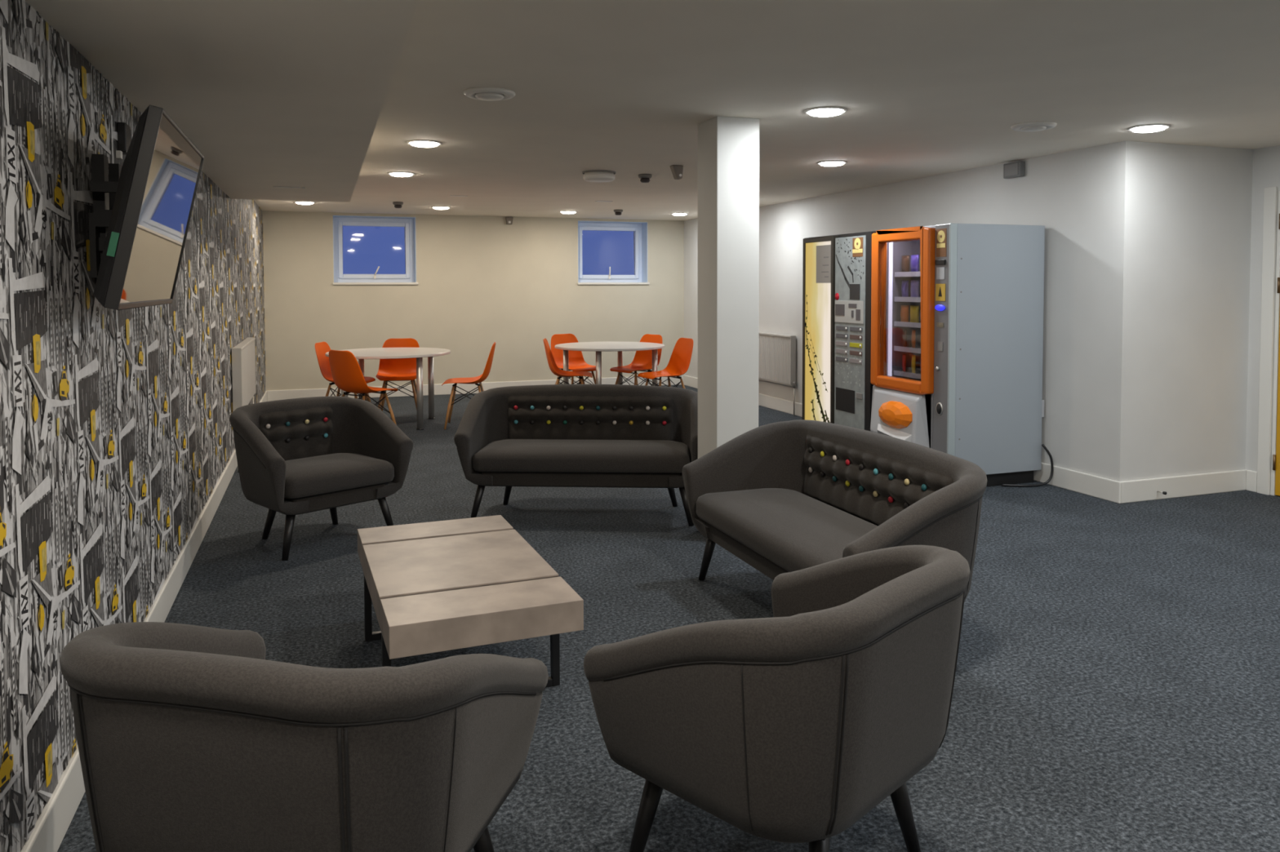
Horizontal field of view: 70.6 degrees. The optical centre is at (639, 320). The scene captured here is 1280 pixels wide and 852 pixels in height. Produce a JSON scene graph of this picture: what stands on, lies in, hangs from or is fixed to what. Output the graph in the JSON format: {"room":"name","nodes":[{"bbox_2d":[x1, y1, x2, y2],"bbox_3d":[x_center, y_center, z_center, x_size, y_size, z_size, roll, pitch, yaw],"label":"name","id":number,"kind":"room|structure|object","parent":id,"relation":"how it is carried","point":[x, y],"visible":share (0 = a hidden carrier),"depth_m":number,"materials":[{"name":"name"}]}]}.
{"room":"common room lounge","nodes":[
{"label":"common room lounge","id":0,"kind":"room"},
{"bbox_2d":[0,0,266,851],"bbox_3d":[-2.264,0.093,4.047,0.306,2.268,14.926,-1,2,-19],"label":"wall","id":1,"kind":"structure","parent":0,"point":[117,433],"depth_m":2.48,"materials":[{"name":"paper"}]},
{"bbox_2d":[115,121,130,159],"bbox_3d":[-1.760,-0.609,3.075,0.028,0.125,0.110,-1,2,-19],"label":"wall box","id":2,"kind":"object","parent":1,"relation":"attached to","point":[123,130],"visible":0.9,"depth_m":3.05,"materials":[{"name":"black plastic"}]},
{"bbox_2d":[20,391,267,851],"bbox_3d":[-2.089,1.158,4.070,0.018,0.138,14.176,-1,2,-19],"label":"baseboard","id":3,"kind":"structure","parent":1,"relation":"attached to","point":[51,826],"depth_m":2.44,"materials":[{"name":"white paint"}]},
{"bbox_2d":[88,104,204,310],"bbox_3d":[-1.476,-0.297,2.653,0.275,0.513,0.931,-1,2,-20],"label":"television","id":4,"kind":"object","parent":1,"relation":"attached to","point":[140,220],"visible":1,"depth_m":2.47,"materials":[{"name":"black plastic"}]},
{"bbox_2d":[231,337,256,472],"bbox_3d":[-3.245,0.638,7.421,0.078,0.920,1.598,-1,2,-19],"label":"radiator","id":5,"kind":"object","parent":1,"relation":"attached to","point":[243,354],"visible":0.8,"depth_m":7.01,"materials":[{"name":"white metal"}]},
{"bbox_2d":[232,337,255,351],"bbox_3d":[-3.241,0.188,7.406,0.066,0.020,1.500,-1,2,-19],"label":"grille","id":6,"kind":"object","parent":5,"relation":"attached to","point":[245,344],"depth_m":7.30,"materials":[{"name":"white metal"}]},
{"bbox_2d":[24,0,418,202],"bbox_3d":[-1.029,-0.864,2.248,0.870,0.220,10.183,-1,2,-19],"label":"ceiling","id":7,"kind":"structure","parent":0,"point":[271,93],"depth_m":2.79,"materials":[{"name":"paint"}]},
{"bbox_2d":[262,210,684,391],"bbox_3d":[-1.999,-0.211,11.808,5.367,2.268,0.450,-1,2,-19],"label":"wall","id":8,"kind":"structure","parent":0,"point":[482,282],"depth_m":11.51,"materials":[{"name":"beige paint"}]},
{"bbox_2d":[333,215,417,284],"bbox_3d":[-3.291,-0.866,11.221,1.009,0.841,0.292,-1,2,-19],"label":"window","id":9,"kind":"structure","parent":8,"relation":"in","point":[367,250],"depth_m":11.28,"materials":[{"name":"blue glass"}]},
{"bbox_2d":[266,374,683,401],"bbox_3d":[-1.919,0.861,11.629,5.331,0.138,0.018,-1,2,-19],"label":"baseboard","id":10,"kind":"structure","parent":8,"relation":"attached to","point":[439,389],"depth_m":11.43,"materials":[{"name":"white"}]},
{"bbox_2d":[505,217,513,224],"bbox_3d":[-1.681,-1.284,11.609,0.097,0.095,0.060,-1,2,-19],"label":"wall sensor","id":11,"kind":"object","parent":8,"relation":"attached to","point":[508,220],"visible":1,"depth_m":11.58,"materials":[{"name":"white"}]},
{"bbox_2d":[577,220,649,284],"bbox_3d":[-0.396,-0.911,12.240,1.010,0.845,0.292,-1,2,-19],"label":"window","id":12,"kind":"structure","parent":8,"relation":"in","point":[610,252],"depth_m":12.32,"materials":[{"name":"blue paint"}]},
{"bbox_2d":[57,385,1279,851],"bbox_3d":[0.966,1.271,5.310,7.400,0.200,15.076,-1,2,-19],"label":"floor","id":13,"kind":"structure","parent":0,"point":[1117,686],"depth_m":3.49,"materials":[{"name":"carpet"}]},
{"bbox_2d":[59,622,548,851],"bbox_3d":[-0.674,0.941,1.839,0.820,0.747,0.644,0,2,13],"label":"armchair","id":14,"kind":"object","parent":13,"relation":"on","point":[189,740],"visible":1,"depth_m":1.55,"materials":[{"name":"grey fabric"}]},
{"bbox_2d":[229,395,413,560],"bbox_3d":[-1.763,0.822,4.934,0.644,0.747,0.820,2,3,43],"label":"armchair","id":15,"kind":"object","parent":13,"relation":"on","point":[295,456],"visible":1,"depth_m":4.92,"materials":[{"name":"grey fabric"}]},
{"bbox_2d":[258,406,333,460],"bbox_3d":[-1.925,0.641,5.079,0.052,0.290,0.446,2,3,43],"label":"cushion","id":16,"kind":"object","parent":15,"relation":"on","point":[295,433],"depth_m":5.07,"materials":[{"name":"grey fabric"}]},
{"bbox_2d":[284,453,394,498],"bbox_3d":[-1.722,0.821,4.896,0.496,0.136,0.626,2,3,43],"label":"seat cushion","id":17,"kind":"object","parent":15,"relation":"on","point":[306,475],"depth_m":4.78,"materials":[{"name":"grey fabric"}]},
{"bbox_2d":[315,342,375,401],"bbox_3d":[-2.957,0.627,9.045,0.514,0.820,0.465,0,2,2],"label":"dining chair","id":18,"kind":"object","parent":13,"relation":"on","point":[322,348],"visible":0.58,"depth_m":9.05,"materials":[{"name":"orange plastic"}]},
{"bbox_2d":[328,350,398,425],"bbox_3d":[-2.502,0.661,8.146,0.465,0.820,0.514,1,3,34],"label":"dining chair","id":19,"kind":"object","parent":13,"relation":"on","point":[346,372],"visible":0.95,"depth_m":7.96,"materials":[{"name":"orange plastic"}]},
{"bbox_2d":[324,347,450,430],"bbox_3d":[-2.493,0.670,8.993,1.200,0.730,1.200,0,2,-4],"label":"dining table","id":20,"kind":"object","parent":13,"relation":"on","point":[361,354],"visible":0.79,"depth_m":8.76,"materials":[{"name":"grey laminate"}]},
{"bbox_2d":[375,337,419,411],"bbox_3d":[-2.521,0.609,9.473,0.465,0.820,0.514,-1,2,-10],"label":"dining chair","id":21,"kind":"object","parent":13,"relation":"on","point":[398,369],"visible":0.79,"depth_m":9.61,"materials":[{"name":"orange plastic"}]},
{"bbox_2d":[441,342,495,429],"bbox_3d":[-1.678,0.629,8.902,0.514,0.820,0.465,0,2,-7],"label":"dining chair","id":22,"kind":"object","parent":13,"relation":"on","point":[483,376],"visible":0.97,"depth_m":8.78,"materials":[{"name":"orange plastic"}]},
{"bbox_2d":[357,515,583,688],"bbox_3d":[-0.671,1.064,3.303,0.600,0.381,1.150,-1,2,-22],"label":"coffee table","id":23,"kind":"object","parent":13,"relation":"on","point":[432,587],"visible":0.93,"depth_m":3.03,"materials":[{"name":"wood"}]},
{"bbox_2d":[542,338,592,384],"bbox_3d":[-0.761,0.601,9.551,0.514,0.820,0.465,0,2,-2],"label":"dining chair","id":24,"kind":"object","parent":13,"relation":"on","point":[554,369],"visible":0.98,"depth_m":9.61,"materials":[{"name":"orange plastic"}]},
{"bbox_2d":[551,333,595,384],"bbox_3d":[-0.743,0.571,10.338,0.465,0.820,0.514,-2,3,-40],"label":"dining chair","id":25,"kind":"object","parent":13,"relation":"on","point":[577,362],"visible":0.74,"depth_m":10.46,"materials":[{"name":"orange plastic"}]},
{"bbox_2d":[453,384,697,526],"bbox_3d":[-0.327,0.792,5.453,1.450,0.759,0.645,0,2,3],"label":"sofa","id":26,"kind":"object","parent":13,"relation":"on","point":[621,436],"visible":0.91,"depth_m":5.48,"materials":[{"name":"grey fabric"}]},
{"bbox_2d":[472,439,689,473],"bbox_3d":[-0.330,0.798,5.398,1.256,0.136,0.495,0,2,3],"label":"seat cushion","id":27,"kind":"object","parent":26,"relation":"on","point":[489,455],"depth_m":5.18,"materials":[{"name":"grey fabric"}]},
{"bbox_2d":[507,395,673,440],"bbox_3d":[-0.315,0.615,5.667,1.052,0.290,0.052,0,2,3],"label":"cushion","id":28,"kind":"object","parent":26,"relation":"on","point":[529,417],"depth_m":5.66,"materials":[{"name":"grey fabric"}]},
{"bbox_2d":[555,342,664,386],"bbox_3d":[-0.329,0.629,9.893,1.200,0.730,1.200,-2,3,-33],"label":"dining table","id":29,"kind":"object","parent":13,"relation":"on","point":[597,347],"visible":0.59,"depth_m":9.75,"materials":[{"name":"grey laminate"}]},
{"bbox_2d":[609,333,662,385],"bbox_3d":[-0.029,0.574,10.207,0.514,0.820,0.465,-2,3,-41],"label":"dining chair","id":30,"kind":"object","parent":13,"relation":"on","point":[642,360],"visible":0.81,"depth_m":10.32,"materials":[{"name":"orange plastic"}]},
{"bbox_2d":[637,337,693,388],"bbox_3d":[0.281,0.600,9.516,0.514,0.820,0.465,-1,3,-27],"label":"dining chair","id":31,"kind":"object","parent":13,"relation":"on","point":[679,362],"visible":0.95,"depth_m":9.61,"materials":[{"name":"orange plastic"}]},
{"bbox_2d":[697,115,759,458],"bbox_3d":[0.481,0.051,4.954,0.250,2.268,0.262,-1,2,-19],"label":"column","id":32,"kind":"structure","parent":13,"relation":"on","point":[728,147],"depth_m":4.83,"materials":[{"name":"paint"}]},
{"bbox_2d":[583,545,970,851],"bbox_3d":[0.378,0.925,2.170,0.644,0.747,0.820,2,3,44],"label":"armchair","id":33,"kind":"object","parent":13,"relation":"on","point":[793,726],"visible":1,"depth_m":1.88,"materials":[{"name":"grey fabric"}]},
{"bbox_2d":[682,419,986,602],"bbox_3d":[0.744,0.859,3.694,0.645,0.759,1.470,-1,2,-20],"label":"sofa","id":34,"kind":"object","parent":13,"relation":"on","point":[781,497],"visible":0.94,"depth_m":3.72,"materials":[{"name":"grey fabric"}]},
{"bbox_2d":[696,488,877,572],"bbox_3d":[0.692,0.863,3.676,0.495,0.136,1.276,-1,2,-20],"label":"seat cushion","id":35,"kind":"object","parent":34,"relation":"on","point":[790,530],"depth_m":3.70,"materials":[{"name":"grey fabric"}]},
{"bbox_2d":[804,434,953,524],"bbox_3d":[0.952,0.686,3.762,0.052,0.290,1.055,-1,2,-20],"label":"cushion","id":36,"kind":"object","parent":34,"relation":"on","point":[871,484],"depth_m":3.76,"materials":[{"name":"grey fabric"}]},
{"bbox_2d":[802,231,876,431],"bbox_3d":[1.934,0.192,7.422,0.789,1.785,1.009,-1,2,-19],"label":"machine","id":37,"kind":"object","parent":13,"relation":"on","point":[837,388],"visible":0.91,"depth_m":7.25,"materials":[{"name":"black plastic"}]},
{"bbox_2d":[804,240,831,422],"bbox_3d":[1.500,0.139,7.548,0.031,1.585,0.445,-1,2,-19],"label":"picture","id":38,"kind":"object","parent":37,"relation":"attached to","point":[817,253],"depth_m":7.54,"materials":[{"name":"yellow"}]},
{"bbox_2d":[802,235,838,423],"bbox_3d":[1.501,0.133,7.545,0.052,1.660,0.485,-1,2,-19],"label":"panel","id":39,"kind":"object","parent":37,"relation":"attached to","point":[819,262],"depth_m":7.52,"materials":[{"name":"brown metal"}]},
{"bbox_2d":[835,355,861,386],"bbox_3d":[1.639,0.377,7.107,0.001,0.254,0.367,-1,2,-19],"label":"print","id":40,"kind":"object","parent":37,"relation":"attached to","point":[836,355],"depth_m":7.10},
{"bbox_2d":[835,239,863,288],"bbox_3d":[1.639,-0.445,7.071,0.001,0.397,0.408,-1,2,-19],"label":"print","id":41,"kind":"object","parent":37,"relation":"attached to","point":[849,252],"depth_m":7.07,"materials":[{"name":"grey"}]},
{"bbox_2d":[870,222,1044,486],"bbox_3d":[2.209,0.229,6.486,0.932,1.784,0.880,-1,2,-19],"label":"machine","id":42,"kind":"object","parent":13,"relation":"on","point":[957,309],"visible":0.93,"depth_m":6.13,"materials":[{"name":"silver metal"}]},
{"bbox_2d":[870,385,931,448],"bbox_3d":[1.825,0.713,6.469,0.093,0.460,0.690,-1,2,-19],"label":"panel","id":43,"kind":"object","parent":42,"relation":"attached to","point":[913,405],"depth_m":6.29,"materials":[{"name":"grey plastic"}]},
{"bbox_2d":[936,402,942,415],"bbox_3d":[2.011,0.593,6.069,0.004,0.086,0.065,-1,2,-19],"label":"lock","id":44,"kind":"object","parent":42,"relation":"on","point":[939,405],"depth_m":6.06,"materials":[{"name":"silver metal"}]},
{"bbox_2d":[1041,400,1044,417],"bbox_3d":[2.749,0.609,6.253,0.080,0.120,0.049,-1,2,-19],"label":"socket","id":45,"kind":"object","parent":42,"relation":"attached to","point":[1042,401],"depth_m":6.24,"materials":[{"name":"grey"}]},
{"bbox_2d":[1001,444,1053,487],"bbox_3d":[2.649,0.990,6.167,0.359,0.283,0.065,-1,2,-9],"label":"power cable","id":46,"kind":"object","parent":13,"relation":"on","point":[1042,445],"visible":1,"depth_m":6.16,"materials":[{"name":"black plastic"}]},
{"bbox_2d":[253,0,1279,220],"bbox_3d":[0.960,-1.220,5.213,7.400,0.250,15.076,-1,2,-19],"label":"ceiling","id":47,"kind":"structure","parent":0,"point":[926,88],"depth_m":4.15,"materials":[{"name":"paint"}]},
{"bbox_2d":[293,200,315,204],"bbox_3d":[-3.547,-1.243,9.556,0.216,0.023,0.216,-1,2,-19],"label":"recessed light","id":48,"kind":"object","parent":47,"relation":"in","point":[304,202],"visible":1,"depth_m":9.50,"materials":[{"name":"white plastic"}]},
{"bbox_2d":[296,201,313,204],"bbox_3d":[-3.547,-1.242,9.556,0.177,0.022,0.177,-1,2,-19],"label":"diffuser","id":49,"kind":"object","parent":48,"relation":"attached to","point":[298,202],"depth_m":9.50,"materials":[{"name":"white plastic"}]},
{"bbox_2d":[392,201,403,208],"bbox_3d":[-2.566,-1.226,9.583,0.110,0.064,0.110,-1,2,-19],"label":"detector","id":50,"kind":"object","parent":47,"relation":"attached to","point":[397,204],"visible":1,"depth_m":9.55,"materials":[{"name":"grey plastic"}]},
{"bbox_2d":[386,171,415,177],"bbox_3d":[-1.884,-1.152,7.132,0.216,0.023,0.216,-1,2,-19],"label":"recessed light","id":51,"kind":"object","parent":47,"relation":"in","point":[401,174],"visible":1,"depth_m":7.08,"materials":[{"name":"white plastic"}]},
{"bbox_2d":[390,173,413,177],"bbox_3d":[-1.884,-1.152,7.132,0.177,0.022,0.177,-1,2,-19],"label":"diffuser","id":52,"kind":"object","parent":51,"relation":"attached to","point":[401,175],"depth_m":7.08,"materials":[{"name":"white plastic"}]},
{"bbox_2d":[406,139,442,147],"bbox_3d":[-1.338,-1.093,5.604,0.216,0.023,0.216,-1,2,-19],"label":"recessed light","id":53,"kind":"object","parent":47,"relation":"in","point":[418,143],"visible":1,"depth_m":5.55,"materials":[{"name":"white plastic"}]},
{"bbox_2d":[409,141,439,147],"bbox_3d":[-1.338,-1.093,5.604,0.177,0.022,0.177,-1,2,-19],"label":"diffuser","id":54,"kind":"object","parent":53,"relation":"attached to","point":[418,144],"depth_m":5.56,"materials":[{"name":"white plastic"}]},
{"bbox_2d":[431,206,450,209],"bbox_3d":[-2.252,-1.272,10.224,0.216,0.023,0.216,-1,2,-19],"label":"recessed light","id":55,"kind":"object","parent":47,"relation":"in","point":[433,207],"visible":1,"depth_m":10.16,"materials":[{"name":"white plastic"}]},
{"bbox_2d":[432,207,448,209],"bbox_3d":[-2.252,-1.272,10.224,0.177,0.022,0.177,-1,2,-19],"label":"diffuser","id":56,"kind":"object","parent":55,"relation":"attached to","point":[438,208],"depth_m":10.17,"materials":[{"name":"white plastic"}]},
{"bbox_2d":[449,195,467,196],"bbox_3d":[-1.789,-1.232,8.924,0.170,0.004,0.070,-1,2,-19],"label":"plate","id":57,"kind":"object","parent":47,"relation":"attached to","point":[450,195],"visible":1,"depth_m":8.94,"materials":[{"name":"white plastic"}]},
{"bbox_2d":[463,87,515,101],"bbox_3d":[-0.693,-1.035,4.160,0.236,0.030,0.236,-1,2,-19],"label":"ceiling vent","id":58,"kind":"object","parent":47,"relation":"in","point":[490,94],"visible":1,"depth_m":4.11,"materials":[{"name":"white plastic"}]},
{"bbox_2d":[559,210,577,213],"bbox_3d":[-0.863,-1.301,10.883,0.216,0.023,0.216,-1,2,-19],"label":"recessed light","id":59,"kind":"object","parent":47,"relation":"in","point":[564,211],"visible":1,"depth_m":10.82,"materials":[{"name":"white plastic"}]},
{"bbox_2d":[561,211,575,213],"bbox_3d":[-0.863,-1.301,10.883,0.177,0.022,0.177,-1,2,-19],"label":"diffuser","id":60,"kind":"object","parent":59,"relation":"attached to","point":[564,212],"depth_m":10.82,"materials":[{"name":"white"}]},
{"bbox_2d":[582,169,616,182],"bbox_3d":[-0.321,-1.129,7.083,0.264,0.072,0.264,-1,2,-19],"label":"smoke detector","id":61,"kind":"object","parent":47,"relation":"attached to","point":[591,175],"visible":1,"depth_m":6.99,"materials":[{"name":"white plastic"}]},
{"bbox_2d":[613,209,622,215],"bbox_3d":[-0.256,-1.272,10.627,0.110,0.064,0.110,-1,2,-19],"label":"detector","id":62,"kind":"object","parent":47,"relation":"attached to","point":[618,212],"visible":1,"depth_m":10.59,"materials":[{"name":"grey plastic"}]},
{"bbox_2d":[638,173,652,182],"bbox_3d":[0.041,-1.141,7.254,0.110,0.064,0.110,-1,2,-19],"label":"detector","id":63,"kind":"object","parent":47,"relation":"attached to","point":[645,178],"visible":1,"depth_m":7.22,"materials":[{"name":"grey plastic"}]},
{"bbox_2d":[670,164,683,179],"bbox_3d":[0.273,-1.102,6.712,0.086,0.100,0.075,-1,2,-19],"label":"sensor","id":64,"kind":"object","parent":47,"relation":"attached to","point":[677,171],"visible":1,"depth_m":6.68,"materials":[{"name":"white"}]},
{"bbox_2d":[671,213,688,215],"bbox_3d":[0.492,-1.318,11.221,0.216,0.023,0.216,-1,2,-19],"label":"recessed light","id":65,"kind":"object","parent":47,"relation":"in","point":[673,214],"visible":1,"depth_m":11.16,"materials":[{"name":"white plastic"}]},
{"bbox_2d":[672,213,686,215],"bbox_3d":[0.492,-1.318,11.221,0.177,0.022,0.177,-1,2,-19],"label":"diffuser","id":66,"kind":"object","parent":65,"relation":"attached to","point":[673,214],"depth_m":11.18,"materials":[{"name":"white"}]},
{"bbox_2d":[804,106,847,116],"bbox_3d":[0.946,-1.060,4.607,0.216,0.023,0.216,-1,2,-19],"label":"recessed light","id":67,"kind":"object","parent":47,"relation":"in","point":[826,111],"visible":1,"depth_m":4.55,"materials":[{"name":"white plastic"}]},
{"bbox_2d":[808,108,843,116],"bbox_3d":[0.946,-1.060,4.607,0.177,0.022,0.177,-1,2,-19],"label":"diffuser","id":68,"kind":"object","parent":67,"relation":"attached to","point":[813,112],"depth_m":4.56,"materials":[{"name":"white plastic"}]},
{"bbox_2d":[817,160,847,166],"bbox_3d":[1.394,-1.137,6.560,0.216,0.023,0.216,-1,2,-19],"label":"recessed light","id":69,"kind":"object","parent":47,"relation":"in","point":[834,162],"visible":1,"depth_m":6.50,"materials":[{"name":"white plastic"}]},
{"bbox_2d":[819,161,844,166],"bbox_3d":[1.394,-1.137,6.560,0.177,0.022,0.177,-1,2,-19],"label":"diffuser","id":70,"kind":"object","parent":69,"relation":"attached to","point":[823,163],"depth_m":6.51,"materials":[{"name":"white plastic"}]},
{"bbox_2d":[1010,121,1057,131],"bbox_3d":[2.200,-1.077,5.049,0.236,0.030,0.236,-1,2,-19],"label":"ceiling vent","id":71,"kind":"object","parent":47,"relation":"in","point":[1033,126],"visible":1,"depth_m":5.00,"materials":[{"name":"white plastic"}]},
{"bbox_2d":[1127,124,1170,133],"bbox_3d":[2.883,-1.085,5.120,0.216,0.023,0.216,-1,2,-19],"label":"recessed light","id":72,"kind":"object","parent":47,"relation":"in","point":[1148,127],"visible":1,"depth_m":5.07,"materials":[{"name":"white plastic"}]},
{"bbox_2d":[1131,125,1166,133],"bbox_3d":[2.883,-1.085,5.120,0.177,0.022,0.177,-1,2,-19],"label":"diffuser","id":73,"kind":"object","parent":72,"relation":"attached to","point":[1142,129],"depth_m":5.08,"materials":[{"name":"white plastic"}]},
{"bbox_2d":[684,141,1253,481],"bbox_3d":[2.482,-0.137,9.622,1.633,2.268,7.855,-1,2,-19],"label":"wall","id":74,"kind":"structure","parent":0,"point":[1147,248],"depth_m":5.92,"materials":[{"name":"white paint"}]},
{"bbox_2d":[758,332,795,416],"bbox_3d":[1.411,0.558,10.121,0.078,0.845,1.348,-1,2,-19],"label":"radiator","id":75,"kind":"object","parent":74,"relation":"attached to","point":[776,352],"visible":0.64,"depth_m":9.79,"materials":[{"name":"white metal"}]},
{"bbox_2d":[759,332,790,337],"bbox_3d":[1.404,0.146,10.103,0.066,0.020,1.250,-1,2,-19],"label":"grille","id":76,"kind":"object","parent":75,"relation":"attached to","point":[762,335],"depth_m":9.91,"materials":[{"name":"white metal"}]},
{"bbox_2d":[683,374,1121,503],"bbox_3d":[1.809,0.951,9.098,0.018,0.138,7.273,-1,2,-19],"label":"baseboard","id":77,"kind":"structure","parent":74,"relation":"attached to","point":[1103,488],"depth_m":6.08,"materials":[{"name":"white"}]},
{"bbox_2d":[1003,160,1025,178],"bbox_3d":[2.682,-1.081,6.480,0.048,0.106,0.170,-1,2,-19],"label":"alarm box","id":78,"kind":"object","parent":74,"relation":"attached to","point":[1016,169],"visible":1,"depth_m":6.45,"materials":[{"name":"grey plastic"}]},
{"bbox_2d":[1120,469,1246,503],"bbox_3d":[3.542,1.073,5.865,1.099,0.138,0.018,-1,2,-19],"label":"baseboard","id":79,"kind":"structure","parent":74,"relation":"attached to","point":[1144,490],"depth_m":5.85,"materials":[{"name":"white wood"}]},
{"bbox_2d":[1245,145,1279,495],"bbox_3d":[5.456,0.121,2.842,0.534,2.268,6.921,-1,2,-19],"label":"wall","id":80,"kind":"structure","parent":0,"point":[1266,161],"depth_m":5.96,"materials":[{"name":"white paint"}]},
{"bbox_2d":[1245,470,1257,492],"bbox_3d":[4.066,1.067,6.002,0.018,0.138,0.073,-1,2,-19],"label":"baseboard","id":81,"kind":"structure","parent":80,"relation":"attached to","point":[1251,476],"depth_m":5.99,"materials":[{"name":"white"}]},
{"bbox_2d":[1257,186,1279,496],"bbox_3d":[4.315,0.154,5.431,0.219,2.005,1.098,-1,2,-19],"label":"door","id":82,"kind":"structure","parent":80,"relation":"in","point":[1271,201],"depth_m":5.87,"materials":[{"name":"white wood"}]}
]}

